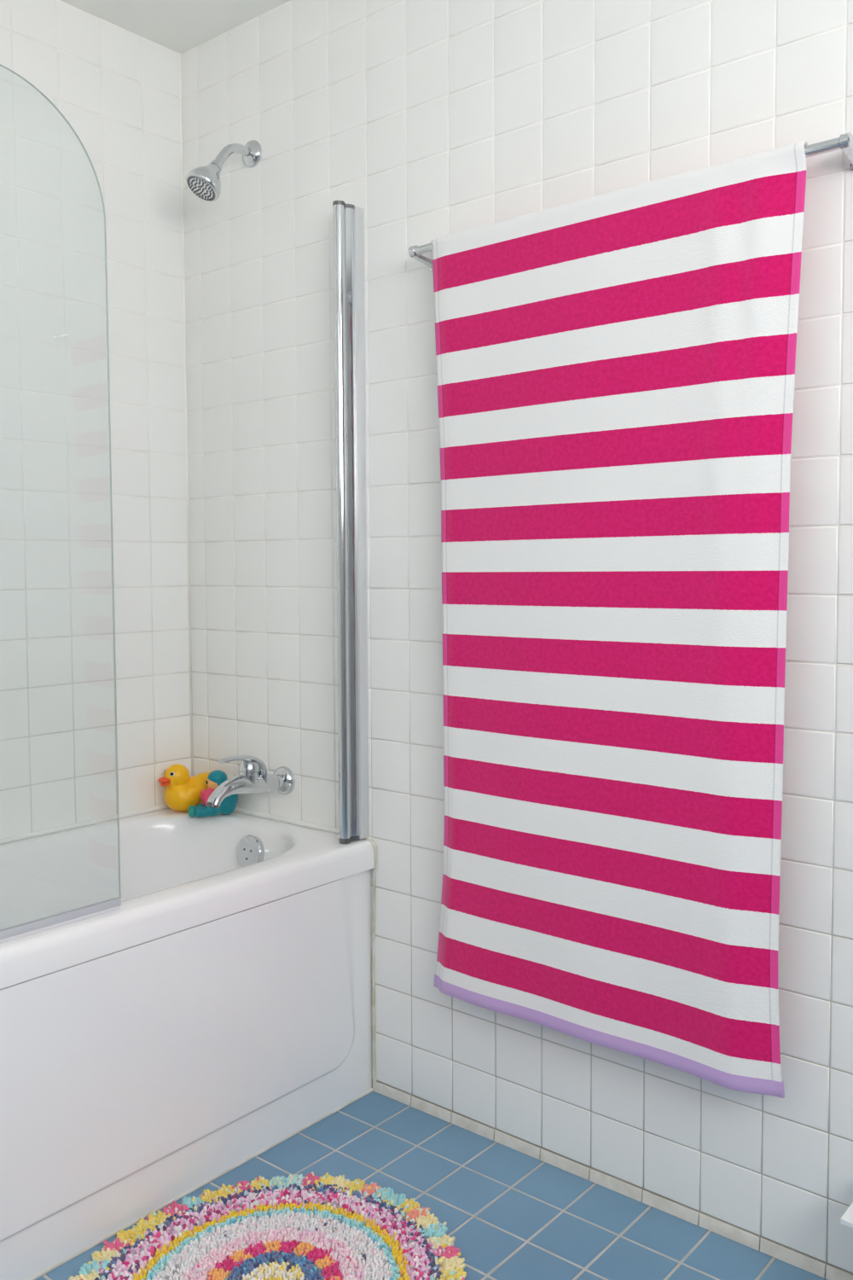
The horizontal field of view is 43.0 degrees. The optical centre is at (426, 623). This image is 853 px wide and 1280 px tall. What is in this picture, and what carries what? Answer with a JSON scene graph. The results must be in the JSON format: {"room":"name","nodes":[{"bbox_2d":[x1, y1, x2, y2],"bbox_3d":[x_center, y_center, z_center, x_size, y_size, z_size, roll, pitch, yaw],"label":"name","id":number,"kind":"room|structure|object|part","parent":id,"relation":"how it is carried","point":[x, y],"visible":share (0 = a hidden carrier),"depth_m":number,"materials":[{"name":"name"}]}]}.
{"room":"bathroom","nodes":[
{"label":"bathroom","id":0,"kind":"room"},
{"bbox_2d":[0,0,193,838],"bbox_3d":[-1.135,-0.165,2.054,0.002,2.374,1.700,2,4,40],"label":"wall","id":1,"kind":"structure","parent":0,"point":[119,90],"depth_m":2.47,"materials":[{"name":"white tile"}]},
{"bbox_2d":[0,803,168,843],"bbox_3d":[-1.127,0.485,2.090,0.012,0.012,1.686,2,4,40],"label":"trim","id":2,"kind":"structure","parent":1,"relation":"attached to","point":[161,806],"depth_m":2.48,"materials":[{"name":"white"}]},
{"bbox_2d":[59,0,290,53],"bbox_3d":[-0.323,-1.328,0.625,3.200,0.100,2.950,2,4,40],"label":"ceiling","id":3,"kind":"structure","parent":0,"point":[180,26],"depth_m":2.46,"materials":[{"name":"white paint"}]},
{"bbox_2d":[35,1091,827,1279],"bbox_3d":[-0.137,1.123,0.617,2.550,0.002,2.750,2,4,40],"label":"floor","id":4,"kind":"structure","parent":0,"point":[511,1213],"depth_m":1.94,"materials":[{"name":"blue tile"}]},
{"bbox_2d":[0,803,374,1279],"bbox_3d":[-0.889,0.775,1.905,0.623,0.556,1.695,2,4,40],"label":"bathtub","id":5,"kind":"object","parent":4,"relation":"on","point":[151,1046],"visible":0.99,"depth_m":2.00,"materials":[{"name":"white plastic"}]},
{"bbox_2d":[0,64,121,943],"bbox_3d":[-0.879,-0.164,1.438,0.012,1.368,1.071,2,4,40],"label":"screen","id":6,"kind":"object","parent":5,"relation":"on","point":[66,917],"visible":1,"depth_m":1.82,"materials":[{"name":"clear glass"}]},
{"bbox_2d":[157,763,211,811],"bbox_3d":[-0.583,0.395,2.637,0.142,0.115,0.085,-2,4,-33],"label":"rubber duck","id":7,"kind":"object","parent":5,"relation":"on","point":[182,791],"visible":0.91,"depth_m":2.60},
{"bbox_2d":[0,803,374,989],"bbox_3d":[-0.890,0.697,1.901,0.622,0.400,1.695,2,4,40],"label":"basin","id":8,"kind":"object","parent":5,"relation":"in","point":[235,899],"depth_m":2.21,"materials":[{"name":"white ceramic"}]},
{"bbox_2d":[28,1088,373,1279],"bbox_3d":[-0.656,1.060,1.731,0.008,0.008,1.684,2,4,40],"label":"trim","id":9,"kind":"structure","parent":5,"relation":"attached to","point":[371,1090],"depth_m":2.00,"materials":[{"name":"white plastic"}]},
{"bbox_2d":[188,769,238,817],"bbox_3d":[-0.509,0.402,2.580,0.118,0.108,0.059,-1,3,-13],"label":"toy","id":10,"kind":"object","parent":5,"relation":"on","point":[215,778],"visible":0.67,"depth_m":2.56,"materials":[{"name":"teal plastic"}]},
{"bbox_3d":[-0.402,0.529,2.513,0.082,0.083,0.047,2,4,40],"label":"overflow plate","id":11,"kind":"part","parent":5,"relation":"part of","materials":[{"name":"silver metal"}]},
{"bbox_2d":[332,200,368,843],"bbox_3d":[-0.162,-0.205,2.300,0.029,1.344,0.071,2,4,40],"label":"post","id":12,"kind":"object","parent":5,"relation":"on","point":[348,218],"visible":1,"depth_m":2.29,"materials":[{"name":"silver metal"}]},
{"bbox_2d":[68,1171,466,1279],"bbox_3d":[-0.256,1.049,1.701,0.628,0.023,0.693,2,4,40],"label":"round rug","id":13,"kind":"object","parent":4,"relation":"on","point":[311,1226],"visible":1,"depth_m":1.83,"materials":[{"name":"multicoloured fabric"}]},
{"bbox_2d":[840,1202,852,1227],"bbox_3d":[0.797,0.954,1.477,0.402,0.226,0.180,2,4,40],"label":"step stool","id":14,"kind":"object","parent":4,"relation":"on","point":[846,1219],"visible":1,"depth_m":1.53,"materials":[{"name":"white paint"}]},
{"bbox_2d":[180,0,852,1274],"bbox_3d":[0.594,-0.098,1.791,3.200,2.496,0.101,2,4,40],"label":"wall","id":15,"kind":"structure","parent":0,"point":[432,119],"depth_m":2.19,"materials":[{"name":"white tile"}]},
{"bbox_2d":[186,139,261,201],"bbox_3d":[-0.460,-1.025,2.431,0.081,0.164,0.177,2,4,40],"label":"shower head","id":16,"kind":"object","parent":15,"relation":"attached to","point":[204,182],"visible":1,"depth_m":2.40},
{"bbox_3d":[-0.496,-0.963,2.392,0.071,0.044,0.062,2,4,40],"label":"plate","id":17,"kind":"part","parent":16,"relation":"part of","materials":[{"name":"grey metal"}]},
{"bbox_3d":[-0.439,-1.051,2.446,0.021,0.076,0.112,2,4,40],"label":"shower arm","id":18,"kind":"part","parent":16,"relation":"part of","materials":[{"name":"silver metal"}]},
{"bbox_2d":[206,755,295,808],"bbox_3d":[-0.410,0.346,2.441,0.076,0.112,0.229,3,4,44],"label":"mixer tap","id":19,"kind":"object","parent":15,"relation":"attached to","point":[253,777],"visible":1,"depth_m":2.42,"materials":[{"name":"silver metal"}]},
{"bbox_3d":[-0.412,0.366,2.419,0.043,0.058,0.187,2,4,40],"label":"spout","id":20,"kind":"part","parent":19,"relation":"part of","materials":[{"name":"silver metal"}]},
{"bbox_3d":[-0.410,0.329,2.420,0.043,0.075,0.124,2,4,40],"label":"lever","id":21,"kind":"part","parent":19,"relation":"part of","materials":[{"name":"silver metal"}]},
{"bbox_2d":[200,801,339,833],"bbox_3d":[-0.368,0.455,2.555,0.568,0.012,0.012,2,4,40],"label":"trim","id":22,"kind":"structure","parent":15,"relation":"attached to","point":[237,809],"depth_m":2.51,"materials":[{"name":"white"}]},
{"bbox_2d":[364,837,378,1091],"bbox_3d":[-0.131,0.742,2.376,0.071,0.561,0.010,2,4,40],"label":"trim","id":23,"kind":"structure","parent":15,"relation":"attached to","point":[375,847],"depth_m":2.36,"materials":[{"name":"plastic"}]},
{"bbox_2d":[374,1080,852,1279],"bbox_3d":[0.803,1.050,1.616,2.380,0.022,0.008,2,4,40],"label":"baseboard","id":24,"kind":"structure","parent":15,"relation":"attached to","point":[793,1257],"depth_m":1.98,"materials":[{"name":"tile"}]},
{"bbox_2d":[408,132,852,271],"bbox_3d":[0.314,-0.716,1.868,0.858,0.042,0.082,2,4,40],"label":"towel rail","id":25,"kind":"object","parent":15,"relation":"attached to","point":[423,253],"visible":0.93,"depth_m":1.60,"materials":[{"name":"silver metal"}]},
{"bbox_2d":[430,140,809,1098],"bbox_3d":[0.288,0.002,1.891,0.735,1.472,0.041,2,4,40],"label":"striped towel","id":26,"kind":"object","parent":25,"relation":"hanging from","point":[616,369],"visible":1,"depth_m":1.83,"materials":[{"name":"pink fabric"}]}
]}

